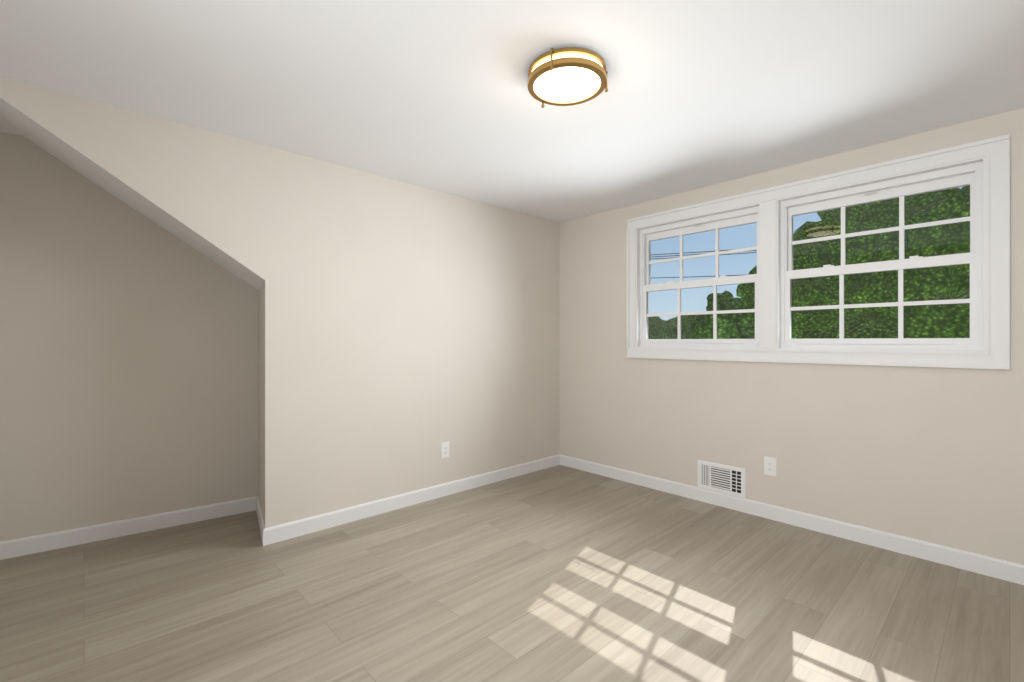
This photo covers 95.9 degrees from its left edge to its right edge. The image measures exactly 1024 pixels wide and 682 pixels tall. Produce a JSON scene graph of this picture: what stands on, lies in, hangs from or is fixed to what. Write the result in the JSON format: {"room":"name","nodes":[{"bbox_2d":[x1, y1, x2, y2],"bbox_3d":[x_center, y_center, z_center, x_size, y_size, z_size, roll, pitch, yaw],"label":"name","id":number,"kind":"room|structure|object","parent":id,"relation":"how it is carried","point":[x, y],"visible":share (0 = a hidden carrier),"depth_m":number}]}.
{"room":"empty bedroom","nodes":[
{"label":"empty bedroom","id":0,"kind":"room"},
{"bbox_2d":[0,132,257,541],"bbox_3d":[-2.455,0.025,2.979,2.275,2.400,0.119,0,0,-37],"label":"wall","id":1,"kind":"structure","parent":0,"point":[128,362],"depth_m":2.86},
{"bbox_2d":[0,496,256,559],"bbox_3d":[-2.431,1.176,2.914,2.011,0.098,0.014,0,0,-37],"label":"baseboard","id":2,"kind":"structure","parent":1,"relation":"attached to","point":[52,541],"depth_m":2.89},
{"bbox_2d":[0,76,559,527],"bbox_3d":[-1.213,0.025,3.666,4.034,2.400,0.934,0,0,-43],"label":"wall","id":3,"kind":"structure","parent":0,"point":[406,330],"depth_m":3.15},
{"bbox_2d":[256,496,263,525],"bbox_3d":[-1.708,1.176,3.118,0.169,0.098,0.772,0,0,-43],"label":"baseboard","id":4,"kind":"structure","parent":3,"relation":"attached to","point":[258,508],"depth_m":3.11},
{"bbox_2d":[259,454,559,545],"bbox_3d":[-0.507,1.176,3.674,2.687,0.098,0.014,0,0,-43],"label":"baseboard","id":5,"kind":"structure","parent":3,"relation":"attached to","point":[285,531],"depth_m":3.33},
{"bbox_2d":[441,442,448,458],"bbox_3d":[-0.528,0.865,3.658,0.078,0.125,0.009,0,0,-43],"label":"electrical outlet","id":6,"kind":"object","parent":3,"relation":"attached to","point":[444,449],"visible":1,"depth_m":3.65},
{"bbox_2d":[0,465,1023,681],"bbox_3d":[-0.084,1.285,2.091,4.520,0.120,4.980,0,0,-43],"label":"floor","id":7,"kind":"structure","parent":0,"point":[559,573],"depth_m":2.17},
{"bbox_2d":[0,0,1023,222],"bbox_3d":[-0.084,-1.235,2.091,4.520,0.120,4.980,0,0,-43],"label":"ceiling","id":8,"kind":"structure","parent":0,"point":[433,95],"depth_m":2.07},
{"bbox_2d":[527,47,607,107],"bbox_3d":[0.236,-1.133,2.010,0.344,0.090,0.351,0,0,-43],"label":"flush-mount ceiling light","id":9,"kind":"object","parent":8,"relation":"attached to","point":[568,76],"visible":1,"depth_m":1.94},
{"bbox_2d":[560,108,1023,564],"bbox_3d":[1.518,0.025,3.576,0.150,2.400,4.980,0,0,-43],"label":"wall","id":10,"kind":"structure","parent":0,"point":[934,455],"depth_m":2.97},
{"bbox_2d":[698,460,745,497],"bbox_3d":[1.546,1.020,3.425,0.016,0.210,0.350,0,0,-43],"label":"air vent","id":11,"kind":"object","parent":10,"relation":"in","point":[725,479],"visible":1,"depth_m":3.42},
{"bbox_2d":[764,456,776,476],"bbox_3d":[1.778,0.865,3.179,0.009,0.125,0.078,0,0,-43],"label":"electrical outlet","id":12,"kind":"object","parent":10,"relation":"attached to","point":[770,466],"visible":1,"depth_m":3.18},
{"bbox_2d":[560,454,1023,584],"bbox_3d":[1.776,1.176,3.178,0.014,0.098,3.846,0,0,-43],"label":"baseboard","id":13,"kind":"structure","parent":10,"relation":"attached to","point":[1009,571],"depth_m":2.92},
{"bbox_2d":[627,134,1009,369],"bbox_3d":[1.814,-0.453,3.219,0.153,1.195,2.254,0,0,-43],"label":"window","id":14,"kind":"structure","parent":10,"relation":"in","point":[981,168],"depth_m":2.92},
{"label":"outside","id":15,"kind":"structure","parent":0,"visible":0},
{"bbox_2d":[648,314,731,338],"bbox_3d":[18.654,1.227,35.890,32.238,10.617,55.079,0,0,-43],"label":"treeline","id":16,"kind":"object","parent":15,"point":[671,327],"depth_m":37.88},
{"bbox_2d":[651,249,756,277],"bbox_3d":[20.424,-0.925,16.212,58.769,10.700,0.831,0,0,39],"label":"power lines","id":17,"kind":"object","parent":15,"point":[697,254],"depth_m":24.67},
{"bbox_2d":[696,283,754,338],"bbox_3d":[9.758,1.000,17.846,4.894,6.850,5.420,0,0,-43],"label":"maple","id":18,"kind":"object","parent":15,"point":[725,321],"depth_m":17.57},
{"bbox_2d":[742,185,969,338],"bbox_3d":[10.094,0.198,10.749,8.887,8.454,8.888,0,0,-43],"label":"tree","id":19,"kind":"object","parent":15,"point":[864,218],"depth_m":8.81}
]}

